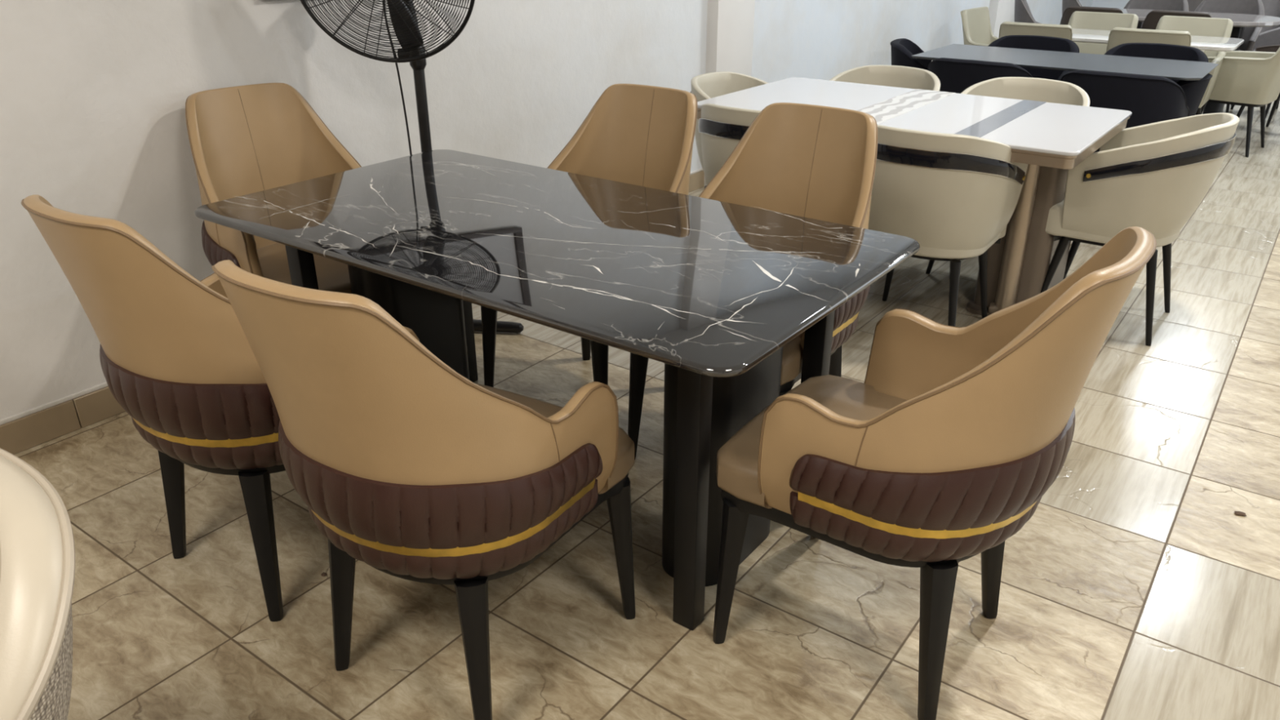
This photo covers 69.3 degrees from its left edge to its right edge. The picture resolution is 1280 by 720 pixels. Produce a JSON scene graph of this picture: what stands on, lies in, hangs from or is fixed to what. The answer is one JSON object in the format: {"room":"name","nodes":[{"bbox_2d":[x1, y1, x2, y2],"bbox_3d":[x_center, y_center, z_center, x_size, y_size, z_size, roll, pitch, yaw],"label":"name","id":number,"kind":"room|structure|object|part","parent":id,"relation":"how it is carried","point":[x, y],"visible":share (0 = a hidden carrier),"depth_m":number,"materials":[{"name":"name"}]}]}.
{"room":"store","nodes":[
{"label":"store","id":0,"kind":"room"},
{"bbox_2d":[0,0,1093,420],"bbox_3d":[0.833,-2.772,5.557,0.200,3.100,17.400,17,30,32],"label":"wall","id":1,"kind":"structure","parent":0,"point":[94,94],"depth_m":3.06,"materials":[{"name":"paint"}]},
{"bbox_2d":[0,168,704,454],"bbox_3d":[0.914,-1.392,6.147,0.022,0.100,16.998,17,30,32],"label":"baseboard","id":2,"kind":"structure","parent":1,"relation":"attached to","point":[16,436],"depth_m":2.83,"materials":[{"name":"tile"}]},
{"bbox_2d":[703,0,755,186],"bbox_3d":[0.496,-2.495,4.974,0.120,3.100,0.400,17,30,32],"label":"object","id":3,"kind":"structure","parent":1,"relation":"attached to","point":[730,23],"depth_m":5.20,"materials":[{"name":"paint"}]},
{"bbox_2d":[989,0,1014,37],"bbox_3d":[3.563,-4.286,8.745,0.130,3.100,0.680,17,30,32],"label":"trim","id":4,"kind":"structure","parent":1,"relation":"attached to","point":[1001,11],"depth_m":8.96,"materials":[{"name":"paint"}]},
{"bbox_2d":[13,101,1279,719],"bbox_3d":[3.454,-0.503,4.508,6.700,0.100,17.400,17,30,32],"label":"floor","id":5,"kind":"structure","parent":0,"point":[1135,587],"depth_m":2.20,"materials":[{"name":"tile"}]},
{"bbox_2d":[0,448,75,719],"bbox_3d":[-0.938,0.577,1.149,0.618,0.833,0.529,11,28,22],"label":"barrel chair","id":6,"kind":"object","parent":5,"relation":"on","point":[37,548],"visible":1,"depth_m":1.02,"materials":[{"name":"beige leather"}]},
{"bbox_2d":[21,194,285,622],"bbox_3d":[-0.886,0.045,2.127,0.579,0.954,0.677,17,30,31],"label":"dining chair","id":7,"kind":"object","parent":5,"relation":"on","point":[175,354],"visible":0.73,"depth_m":1.82,"materials":[{"name":"beige leather"}]},
{"bbox_3d":[-0.923,-0.106,1.996,0.536,0.569,0.539,17,30,31],"label":"backrest","id":8,"kind":"part","parent":7,"relation":"part of","materials":[{"name":"beige leather"}]},
{"bbox_3d":[-1.114,0.319,2.236,0.093,0.365,0.061,-6,26,-12],"label":"leg","id":9,"kind":"part","parent":7,"relation":"part of","materials":[{"name":"black wood"}]},
{"bbox_3d":[-0.858,0.127,2.209,0.486,0.036,0.505,17,30,31],"label":"seat frame","id":10,"kind":"part","parent":7,"relation":"part of","materials":[{"name":"black wood"}]},
{"bbox_3d":[-0.827,0.406,2.053,0.061,0.365,0.093,-3,26,-6],"label":"leg","id":11,"kind":"part","parent":7,"relation":"part of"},
{"bbox_2d":[185,82,361,293],"bbox_3d":[-1.052,-0.341,2.939,0.677,0.954,0.579,23,34,39],"label":"dining chair","id":12,"kind":"object","parent":5,"relation":"on","point":[244,140],"visible":0.29,"depth_m":2.95,"materials":[{"name":"beige leather"}]},
{"bbox_3d":[-1.006,-0.281,2.918,0.547,0.095,0.500,23,34,39],"label":"seat","id":13,"kind":"part","parent":12,"relation":"part of","materials":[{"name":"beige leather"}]},
{"bbox_2d":[320,572,327,576],"bbox_3d":[-0.764,0.518,2.239,0.016,0.004,0.014,17,30,32],"label":"debris","id":14,"kind":"object","parent":5,"relation":"on","point":[323,574],"visible":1,"depth_m":2.24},
{"bbox_2d":[299,0,524,333],"bbox_3d":[-0.756,-0.825,3.250,0.594,1.556,0.691,17,30,32],"label":"pedestal fan","id":15,"kind":"object","parent":5,"relation":"on","point":[403,17],"visible":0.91,"depth_m":3.02,"materials":[{"name":"black metal"}]},
{"bbox_2d":[302,0,471,62],"bbox_3d":[-0.802,-1.200,2.884,0.461,0.546,0.362,17,30,32],"label":"grille","id":16,"kind":"object","parent":15,"relation":"attached to","point":[403,17],"depth_m":3.00,"materials":[{"name":"black metal"}]},
{"bbox_2d":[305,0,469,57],"bbox_3d":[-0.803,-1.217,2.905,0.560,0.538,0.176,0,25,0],"label":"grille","id":17,"kind":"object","parent":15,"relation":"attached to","point":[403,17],"depth_m":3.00,"materials":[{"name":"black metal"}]},
{"bbox_3d":[-0.809,-0.819,3.495,0.049,1.335,0.469,2,25,4],"label":"power cord","id":18,"kind":"part","parent":15,"relation":"part of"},
{"bbox_3d":[-0.787,-1.040,3.144,0.063,0.035,0.036,3,26,7],"label":"clamp knob","id":19,"kind":"part","parent":15,"relation":"part of","materials":[{"name":"black plastic"}]},
{"bbox_3d":[-0.765,-1.105,2.989,0.126,0.217,0.027,-23,34,-39],"label":"blade","id":20,"kind":"part","parent":15,"relation":"part of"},
{"bbox_2d":[211,259,635,719],"bbox_3d":[-0.373,0.200,1.799,0.579,0.954,0.677,15,29,28],"label":"dining chair","id":21,"kind":"object","parent":5,"relation":"on","point":[410,468],"visible":1,"depth_m":1.51,"materials":[{"name":"beige leather"}]},
{"bbox_3d":[-0.600,0.481,1.896,0.093,0.365,0.061,-7,26,-15],"label":"leg","id":22,"kind":"part","parent":21,"relation":"part of","materials":[{"name":"black wood"}]},
{"bbox_3d":[-0.407,0.050,1.667,0.536,0.569,0.539,15,29,28],"label":"backrest","id":23,"kind":"part","parent":21,"relation":"part of","materials":[{"name":"beige leather"}]},
{"bbox_3d":[-0.301,0.560,1.729,0.061,0.365,0.093,-4,26,-9],"label":"leg","id":24,"kind":"part","parent":21,"relation":"part of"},
{"bbox_3d":[-0.348,0.282,1.882,0.486,0.036,0.505,15,29,28],"label":"seat frame","id":25,"kind":"part","parent":21,"relation":"part of","materials":[{"name":"brown leather"}]},
{"bbox_3d":[-0.340,0.217,1.868,0.500,0.095,0.547,15,29,28],"label":"seat","id":26,"kind":"part","parent":21,"relation":"part of","materials":[{"name":"beige leather"}]},
{"bbox_3d":[-0.043,0.419,2.026,0.066,0.365,0.055,-5,26,-11],"label":"leg","id":27,"kind":"part","parent":21,"relation":"part of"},
{"bbox_2d":[194,149,919,630],"bbox_3d":[-0.257,-0.003,2.466,1.670,0.750,0.902,17,30,32],"label":"dining table","id":28,"kind":"object","parent":5,"relation":"on","point":[712,291],"visible":0.95,"depth_m":2.13,"materials":[{"name":"black stone"}]},
{"bbox_3d":[-0.923,-0.058,2.623,0.056,0.715,0.048,17,30,32],"label":"leg","id":29,"kind":"part","parent":28,"relation":"part of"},
{"bbox_3d":[-0.592,-0.252,3.031,0.056,0.715,0.048,17,30,32],"label":"leg","id":30,"kind":"part","parent":28,"relation":"part of","materials":[{"name":"black metal"}]},
{"bbox_3d":[0.109,0.266,1.939,0.056,0.715,0.048,17,30,32],"label":"leg","id":31,"kind":"part","parent":28,"relation":"part of","materials":[{"name":"black wood"}]},
{"bbox_3d":[0.440,0.073,2.347,0.056,0.715,0.048,17,30,32],"label":"leg","id":32,"kind":"part","parent":28,"relation":"part of","materials":[{"name":"black metal"}]},
{"bbox_2d":[480,83,697,387],"bbox_3d":[-0.136,-0.326,2.907,0.579,0.954,0.677,17,30,32],"label":"dining chair","id":33,"kind":"object","parent":5,"relation":"on","point":[633,134],"visible":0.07,"depth_m":2.97,"materials":[{"name":"beige leather"}]},
{"bbox_3d":[-0.474,-0.023,2.956,0.066,0.365,0.055,-3,26,-7],"label":"leg","id":34,"kind":"part","parent":33,"relation":"part of","materials":[{"name":"black wood"}]},
{"bbox_3d":[-0.191,-0.155,3.234,0.061,0.365,0.093,-2,26,-5],"label":"leg","id":35,"kind":"part","parent":33,"relation":"part of","materials":[{"name":"black wood"}]},
{"bbox_3d":[-0.116,0.090,2.719,0.055,0.365,0.066,-4,26,-9],"label":"leg","id":36,"kind":"part","parent":33,"relation":"part of","materials":[{"name":"black wood"}]},
{"bbox_3d":[-0.098,-0.522,2.872,0.536,0.569,0.539,17,30,32],"label":"backrest","id":37,"kind":"part","parent":33,"relation":"part of","materials":[{"name":"beige leather"}]},
{"bbox_2d":[689,71,768,188],"bbox_3d":[0.495,-0.858,4.201,0.541,0.806,0.564,17,30,32],"label":"tub chair","id":38,"kind":"object","parent":5,"relation":"on","point":[709,85],"visible":0.15,"depth_m":4.22,"materials":[{"name":"beige leather"}]},
{"bbox_2d":[697,103,761,185],"bbox_3d":[0.513,-0.649,3.761,0.564,0.806,0.541,17,30,32],"label":"tub chair","id":39,"kind":"object","parent":5,"relation":"on","point":[721,127],"visible":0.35,"depth_m":3.50,"materials":[{"name":"beige leather"}]},
{"bbox_3d":[0.476,-0.839,3.615,0.553,0.115,0.402,17,30,32],"label":"band trim","id":40,"kind":"part","parent":39,"relation":"part of","materials":[{"name":"black leather"}]},
{"bbox_3d":[0.474,-0.882,3.592,0.555,0.127,0.409,17,30,32],"label":"band trim","id":41,"kind":"part","parent":39,"relation":"part of","materials":[{"name":"black leather"}]},
{"bbox_2d":[627,102,878,460],"bbox_3d":[0.333,-0.178,2.596,0.579,0.954,0.677,17,30,32],"label":"dining chair","id":42,"kind":"object","parent":5,"relation":"on","point":[804,160],"visible":0.23,"depth_m":2.65,"materials":[{"name":"beige leather"}]},
{"bbox_3d":[-0.005,0.125,2.645,0.066,0.365,0.055,-3,26,-7],"label":"leg","id":43,"kind":"part","parent":42,"relation":"part of","materials":[{"name":"black wood"}]},
{"bbox_3d":[0.353,0.237,2.408,0.055,0.365,0.066,-4,26,-9],"label":"leg","id":44,"kind":"part","parent":42,"relation":"part of","materials":[{"name":"black wood"}]},
{"bbox_3d":[0.372,-0.374,2.561,0.536,0.569,0.539,17,30,32],"label":"backrest","id":45,"kind":"part","parent":42,"relation":"part of","materials":[{"name":"beige leather"}]},
{"bbox_3d":[0.295,-0.115,2.568,0.500,0.095,0.547,17,30,32],"label":"seat","id":46,"kind":"part","parent":42,"relation":"part of","materials":[{"name":"beige leather"}]},
{"bbox_3d":[0.305,-0.063,2.608,0.486,0.036,0.505,17,30,32],"label":"seat frame","id":47,"kind":"part","parent":42,"relation":"part of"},
{"bbox_3d":[0.562,0.082,2.736,0.093,0.365,0.061,-5,26,-11],"label":"leg","id":48,"kind":"part","parent":42,"relation":"part of","materials":[{"name":"black wood"}]},
{"bbox_2d":[829,65,940,91],"bbox_3d":[1.084,-0.940,4.373,0.564,0.806,0.541,17,30,32],"label":"tub chair","id":49,"kind":"object","parent":5,"relation":"on","point":[895,76],"visible":0.1,"depth_m":4.40,"materials":[{"name":"beige leather"}]},
{"bbox_2d":[890,38,933,70],"bbox_3d":[1.707,-1.452,5.455,0.540,0.803,0.558,8,27,16],"label":"tub chair","id":50,"kind":"object","parent":5,"relation":"on","point":[902,49],"visible":0.13,"depth_m":5.22,"materials":[{"name":"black fabric"}]},
{"bbox_2d":[697,77,1132,315],"bbox_3d":[1.058,-0.657,3.831,1.480,0.763,0.892,17,30,32],"label":"dining table","id":51,"kind":"object","parent":5,"relation":"on","point":[1052,139],"visible":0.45,"depth_m":3.56,"materials":[{"name":"white stone"}]},
{"bbox_3d":[1.564,-0.255,3.850,0.280,0.018,0.495,17,30,32],"label":"plate","id":52,"kind":"part","parent":51,"relation":"part of","materials":[{"name":"brown metal"}]},
{"bbox_2d":[712,226,1156,719],"bbox_3d":[0.540,0.174,1.854,0.677,0.954,0.579,17,30,32],"label":"dining chair","id":53,"kind":"object","parent":5,"relation":"on","point":[952,439],"visible":1,"depth_m":1.63,"materials":[{"name":"beige leather"}]},
{"bbox_3d":[0.193,0.449,1.962,0.066,0.365,0.055,-4,26,-9],"label":"leg","id":54,"kind":"part","parent":53,"relation":"part of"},
{"bbox_3d":[0.489,0.199,1.908,0.547,0.095,0.500,17,30,32],"label":"seat","id":55,"kind":"part","parent":53,"relation":"part of","materials":[{"name":"beige leather"}]},
{"bbox_3d":[0.502,0.261,1.926,0.505,0.036,0.486,17,30,32],"label":"seat frame","id":56,"kind":"part","parent":53,"relation":"part of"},
{"bbox_3d":[0.555,0.539,1.774,0.061,0.365,0.093,-5,26,-11],"label":"leg","id":57,"kind":"part","parent":53,"relation":"part of","materials":[{"name":"black wood"}]},
{"bbox_3d":[0.593,0.017,1.737,0.539,0.569,0.536,17,30,32],"label":"backrest","id":58,"kind":"part","parent":53,"relation":"part of","materials":[{"name":"beige leather"}]},
{"bbox_3d":[0.763,0.417,2.030,0.093,0.365,0.061,-2,26,-5],"label":"leg","id":59,"kind":"part","parent":53,"relation":"part of","materials":[{"name":"black wood"}]},
{"bbox_2d":[867,124,1027,326],"bbox_3d":[1.054,-0.479,3.403,0.564,0.806,0.541,16,30,31],"label":"tub chair","id":60,"kind":"object","parent":5,"relation":"on","point":[957,196],"visible":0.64,"depth_m":3.14,"materials":[{"name":"beige leather"}]},
{"bbox_3d":[1.015,-0.386,3.743,0.037,0.345,0.102,-4,26,-8],"label":"leg","id":61,"kind":"part","parent":60,"relation":"part of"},
{"bbox_3d":[1.035,-0.627,3.300,0.540,0.451,0.466,16,30,31],"label":"backrest","id":62,"kind":"part","parent":60,"relation":"part of","materials":[{"name":"beige leather"}]},
{"bbox_3d":[1.019,-0.668,3.255,0.553,0.115,0.402,16,30,31],"label":"band trim","id":63,"kind":"part","parent":60,"relation":"part of","materials":[{"name":"black leather"}]},
{"bbox_3d":[1.017,-0.712,3.232,0.555,0.127,0.409,16,30,31],"label":"band trim","id":64,"kind":"part","parent":60,"relation":"part of","materials":[{"name":"black leather"}]},
{"bbox_3d":[1.117,-0.177,3.303,0.037,0.345,0.113,-3,26,-6],"label":"leg","id":65,"kind":"part","parent":60,"relation":"part of","materials":[{"name":"black wood"}]},
{"bbox_3d":[1.075,-0.439,3.456,0.437,0.022,0.335,16,30,31],"label":"seat frame","id":66,"kind":"part","parent":60,"relation":"part of","materials":[{"name":"beige leather"}]},
{"bbox_3d":[1.081,-0.511,3.431,0.458,0.130,0.447,16,30,31],"label":"seat","id":67,"kind":"part","parent":60,"relation":"part of","materials":[{"name":"beige leather"}]},
{"bbox_3d":[1.317,-0.297,3.557,0.102,0.345,0.037,-5,26,-11],"label":"leg","id":68,"kind":"part","parent":60,"relation":"part of","materials":[{"name":"black metal"}]},
{"bbox_2d":[960,6,998,46],"bbox_3d":[2.671,-2.134,6.842,0.614,0.844,0.462,21,32,37],"label":"chair","id":69,"kind":"object","parent":5,"relation":"on","point":[976,25],"visible":0.16,"depth_m":6.86,"materials":[{"name":"leather"}]},
{"bbox_2d":[927,57,1032,93],"bbox_3d":[1.796,-1.210,4.945,0.558,0.803,0.540,17,30,32],"label":"tub chair","id":70,"kind":"object","parent":5,"relation":"on","point":[954,75],"visible":0.16,"depth_m":4.62,"materials":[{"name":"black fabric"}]},
{"bbox_2d":[925,76,1089,274],"bbox_3d":[1.592,-0.780,4.037,0.564,0.806,0.541,17,30,32],"label":"tub chair","id":71,"kind":"object","parent":5,"relation":"on","point":[1050,91],"visible":0.15,"depth_m":4.07,"materials":[{"name":"beige leather"}]},
{"bbox_3d":[1.328,-0.549,4.088,0.102,0.345,0.037,-4,26,-9],"label":"leg","id":72,"kind":"part","parent":71,"relation":"part of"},
{"bbox_3d":[1.613,-0.953,3.986,0.540,0.451,0.466,17,30,32],"label":"backrest","id":73,"kind":"part","parent":71,"relation":"part of","materials":[{"name":"beige leather"}]},
{"bbox_2d":[1014,0,1040,23],"bbox_3d":[3.344,-2.605,7.757,0.532,0.911,0.526,7,26,15],"label":"chair","id":74,"kind":"object","parent":5,"relation":"on","point":[1023,14],"visible":0.13,"depth_m":7.50,"materials":[{"name":"grey fabric"}]},
{"bbox_2d":[987,35,1079,80],"bbox_3d":[2.259,-1.503,5.562,0.558,0.803,0.540,17,30,32],"label":"tub chair","id":75,"kind":"object","parent":5,"relation":"on","point":[1021,42],"visible":0.15,"depth_m":5.57,"materials":[{"name":"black fabric"}]},
{"bbox_2d":[998,21,1072,39],"bbox_3d":[2.656,-1.833,6.210,0.462,0.844,0.614,17,30,32],"label":"chair","id":76,"kind":"object","parent":5,"relation":"on","point":[1006,28],"visible":0.1,"depth_m":5.82,"materials":[{"name":"leather"}]},
{"bbox_2d":[911,44,1218,80],"bbox_3d":[2.245,-1.260,5.095,1.400,0.754,0.670,17,30,32],"label":"dining table","id":77,"kind":"object","parent":5,"relation":"on","point":[1176,69],"visible":0.52,"depth_m":4.88,"materials":[{"name":"stone"}]},
{"bbox_2d":[1062,0,1081,15],"bbox_3d":[4.339,-3.223,9.058,0.532,0.911,0.526,7,26,15],"label":"chair","id":78,"kind":"object","parent":5,"relation":"on","point":[1065,3],"visible":0.08,"depth_m":8.84,"materials":[{"name":"grey fabric"}]},
{"bbox_2d":[1059,5,1123,24],"bbox_3d":[3.519,-2.325,7.242,0.488,0.847,0.550,17,30,32],"label":"chair","id":79,"kind":"object","parent":5,"relation":"on","point":[1067,14],"visible":0.09,"depth_m":6.91,"materials":[{"name":"leather"}]},
{"bbox_2d":[1067,11,1138,54],"bbox_3d":[3.105,-1.965,6.488,0.462,0.844,0.614,17,30,32],"label":"chair","id":80,"kind":"object","parent":5,"relation":"on","point":[1078,20],"visible":0.12,"depth_m":6.54,"materials":[{"name":"leather"}]},
{"bbox_2d":[1060,69,1189,152],"bbox_3d":[2.318,-1.029,4.565,0.558,0.803,0.540,17,30,32],"label":"tub chair","id":81,"kind":"object","parent":5,"relation":"on","point":[1150,99],"visible":0.28,"depth_m":4.23,"materials":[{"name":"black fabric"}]},
{"bbox_2d":[1040,112,1239,346],"bbox_3d":[1.859,-0.536,3.522,0.541,0.806,0.564,17,30,32],"label":"tub chair","id":82,"kind":"object","parent":5,"relation":"on","point":[1152,177],"visible":0.88,"depth_m":3.29,"materials":[{"name":"beige leather"}]},
{"bbox_3d":[1.591,-0.315,3.594,0.102,0.345,0.037,-3,26,-7],"label":"leg","id":83,"kind":"part","parent":82,"relation":"part of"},
{"bbox_3d":[1.806,-0.441,3.860,0.037,0.345,0.102,-4,26,-9],"label":"leg","id":84,"kind":"part","parent":82,"relation":"part of","materials":[{"name":"black metal"}]},
{"bbox_3d":[1.829,-0.492,3.567,0.335,0.022,0.437,17,30,32],"label":"seat frame","id":85,"kind":"part","parent":82,"relation":"part of","materials":[{"name":"beige leather"}]},
{"bbox_3d":[1.821,-0.563,3.540,0.447,0.130,0.458,17,30,32],"label":"seat","id":86,"kind":"part","parent":82,"relation":"part of","materials":[{"name":"beige leather"}]},
{"bbox_3d":[1.887,-0.687,3.427,0.466,0.451,0.540,17,30,32],"label":"backrest","id":87,"kind":"part","parent":82,"relation":"part of","materials":[{"name":"beige leather"}]},
{"bbox_3d":[1.873,-0.230,3.415,0.037,0.345,0.113,-5,26,-11],"label":"leg","id":88,"kind":"part","parent":82,"relation":"part of","materials":[{"name":"black wood"}]},
{"bbox_3d":[1.910,-0.731,3.388,0.402,0.115,0.553,17,30,32],"label":"band trim","id":89,"kind":"part","parent":82,"relation":"part of","materials":[{"name":"black leather"}]},
{"bbox_3d":[1.912,-0.775,3.365,0.409,0.127,0.555,17,30,32],"label":"band trim","id":90,"kind":"part","parent":82,"relation":"part of","materials":[{"name":"black leather"}]},
{"bbox_3d":[2.080,-0.351,3.670,0.113,0.345,0.037,-2,25,-5],"label":"leg","id":91,"kind":"part","parent":82,"relation":"part of","materials":[{"name":"black metal"}]},
{"bbox_2d":[1106,26,1191,52],"bbox_3d":[3.198,-1.679,5.884,0.462,0.844,0.614,17,30,32],"label":"chair","id":92,"kind":"object","parent":5,"relation":"on","point":[1117,36],"visible":0.09,"depth_m":5.51,"materials":[{"name":"leather"}]},
{"bbox_2d":[1123,0,1188,28],"bbox_3d":[4.272,-2.649,7.850,0.526,0.911,0.532,17,30,32],"label":"chair","id":93,"kind":"object","parent":5,"relation":"on","point":[1166,5],"visible":0.04,"depth_m":7.86,"materials":[{"name":"grey fabric"}]},
{"bbox_2d":[1104,42,1208,82],"bbox_3d":[2.792,-1.335,5.209,0.558,0.803,0.540,17,30,32],"label":"tub chair","id":94,"kind":"object","parent":5,"relation":"on","point":[1157,51],"visible":0.09,"depth_m":5.21,"materials":[{"name":"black fabric"}]},
{"bbox_2d":[1071,28,1244,52],"bbox_3d":[3.070,-1.740,6.112,1.360,0.760,0.580,17,30,32],"label":"dining table","id":95,"kind":"object","parent":5,"relation":"on","point":[1203,43],"visible":0.13,"depth_m":5.76,"materials":[{"name":"white stone"}]},
{"bbox_2d":[1141,9,1211,29],"bbox_3d":[3.978,-2.180,6.937,0.488,0.847,0.550,17,30,32],"label":"chair","id":96,"kind":"object","parent":5,"relation":"on","point":[1151,21],"visible":0.11,"depth_m":6.64,"materials":[{"name":"leather"}]},
{"bbox_2d":[1175,73,1212,116],"bbox_3d":[2.612,-1.145,4.884,0.540,0.738,0.474,19,31,34],"label":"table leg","id":97,"kind":"object","parent":5,"relation":"on","point":[1194,91],"visible":0.07,"depth_m":4.54,"materials":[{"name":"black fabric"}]},
{"bbox_2d":[1155,15,1233,115],"bbox_3d":[3.565,-1.821,6.183,0.462,0.844,0.614,17,30,32],"label":"chair","id":98,"kind":"object","parent":5,"relation":"on","point":[1196,26],"visible":0.26,"depth_m":6.17,"materials":[{"name":"leather"}]},
{"bbox_3d":[3.798,-1.598,6.314,0.113,0.330,0.037,-5,26,-11],"label":"leg","id":99,"kind":"part","parent":98,"relation":"part of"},
{"bbox_2d":[1186,0,1203,11],"bbox_3d":[4.985,-3.001,8.589,0.526,0.911,0.532,7,26,15],"label":"chair","id":100,"kind":"object","parent":5,"relation":"on","point":[1193,4],"visible":0.02,"depth_m":8.25,"materials":[{"name":"grey fabric"}]},
{"bbox_2d":[1120,8,1279,114],"bbox_3d":[4.253,-2.353,7.401,1.320,0.760,0.760,17,30,32],"label":"dining table","id":101,"kind":"object","parent":5,"relation":"on","point":[1240,21],"visible":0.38,"depth_m":7.09,"materials":[{"name":"grey stone"}]},
{"bbox_2d":[1194,0,1264,113],"bbox_3d":[4.707,-2.512,7.561,0.526,0.911,0.532,17,30,32],"label":"chair","id":102,"kind":"object","parent":5,"relation":"on","point":[1251,34],"visible":0.29,"depth_m":7.52,"materials":[{"name":"grey fabric"}]},
{"bbox_3d":[4.739,-2.155,7.439,0.038,0.370,0.102,-3,26,-7],"label":"leg","id":103,"kind":"part","parent":102,"relation":"part of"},
{"bbox_3d":[4.729,-2.697,7.507,0.518,0.531,0.451,17,30,32],"label":"backrest","id":104,"kind":"part","parent":102,"relation":"part of","materials":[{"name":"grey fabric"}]},
{"bbox_2d":[1200,47,1279,157],"bbox_3d":[4.050,-1.857,6.259,0.614,0.844,0.462,23,34,39],"label":"chair","id":105,"kind":"object","parent":5,"relation":"on","point":[1251,79],"visible":0.75,"depth_m":6.08,"materials":[{"name":"leather"}]},
{"bbox_3d":[4.006,-1.751,6.636,0.037,0.330,0.102,-3,26,-6],"label":"leg","id":106,"kind":"part","parent":105,"relation":"part of","materials":[{"name":"black metal"}]},
{"bbox_3d":[4.031,-1.781,6.316,0.430,0.022,0.376,23,34,39],"label":"seat frame","id":107,"kind":"part","parent":105,"relation":"part of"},
{"bbox_3d":[4.077,-1.999,6.163,0.533,0.504,0.454,23,34,39],"label":"backrest","id":108,"kind":"part","parent":105,"relation":"part of","materials":[{"name":"leather"}]},
{"bbox_3d":[4.040,-1.524,6.158,0.037,0.330,0.113,-2,25,-4],"label":"leg","id":109,"kind":"part","parent":105,"relation":"part of","materials":[{"name":"black metal"}]},
{"bbox_3d":[4.284,-1.632,6.384,0.113,0.330,0.037,1,25,3],"label":"leg","id":110,"kind":"part","parent":105,"relation":"part of","materials":[{"name":"black metal"}]},
{"bbox_2d":[1234,511,1246,515],"bbox_3d":[1.599,0.408,2.466,0.027,0.006,0.019,8,27,16],"label":"debris","id":111,"kind":"object","parent":5,"relation":"on","point":[1237,513],"visible":1,"depth_m":2.46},
{"bbox_2d":[1230,26,1279,118],"bbox_3d":[5.192,-2.428,7.384,0.532,0.911,0.526,-2,25,-3],"label":"chair","id":112,"kind":"object","parent":5,"relation":"on","point":[1272,37],"visible":0.3,"depth_m":7.53,"materials":[{"name":"grey fabric"}]},
{"bbox_3d":[5.229,-2.601,7.305,0.451,0.531,0.518,-2,25,-3],"label":"backrest","id":113,"kind":"part","parent":112,"relation":"part of","materials":[{"name":"grey fabric"}]},
{"bbox_3d":[5.010,-2.100,7.324,0.038,0.370,0.102,21,33,38],"label":"leg","id":114,"kind":"part","parent":112,"relation":"part of","materials":[{"name":"black metal"}]},
{"bbox_2d":[1236,44,1279,126],"bbox_3d":[4.712,-2.040,6.642,0.488,0.847,0.550,-11,27,-21],"label":"chair","id":115,"kind":"object","parent":5,"relation":"on","point":[1273,48],"visible":0.21,"depth_m":6.85,"materials":[{"name":"leather"}]},
{"bbox_3d":[4.463,-1.873,6.846,0.102,0.370,0.037,10,27,20],"label":"leg","id":116,"kind":"part","parent":115,"relation":"part of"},
{"bbox_3d":[4.726,-2.197,6.530,0.480,0.467,0.468,-11,27,-21],"label":"backrest","id":117,"kind":"part","parent":115,"relation":"part of","materials":[{"name":"leather"}]},
{"bbox_3d":[4.797,-1.936,6.978,0.037,0.370,0.102,9,27,18],"label":"leg","id":118,"kind":"part","parent":115,"relation":"part of","materials":[{"name":"black metal"}]},
{"bbox_2d":[1259,0,1279,33],"bbox_3d":[5.562,-2.933,8.447,0.526,0.911,0.532,7,26,15],"label":"chair","id":119,"kind":"object","parent":5,"relation":"on","point":[1272,7],"visible":0.04,"depth_m":8.45,"materials":[{"name":"grey fabric"}]},
{"bbox_2d":[1091,0,1129,8],"bbox_3d":[8.539,-4.923,10.086,6.300,3.100,0.200,17,30,32],"label":"wall","id":120,"kind":"structure","parent":0,"point":[1120,4],"depth_m":12.05,"materials":[{"name":"paint"}]}
]}

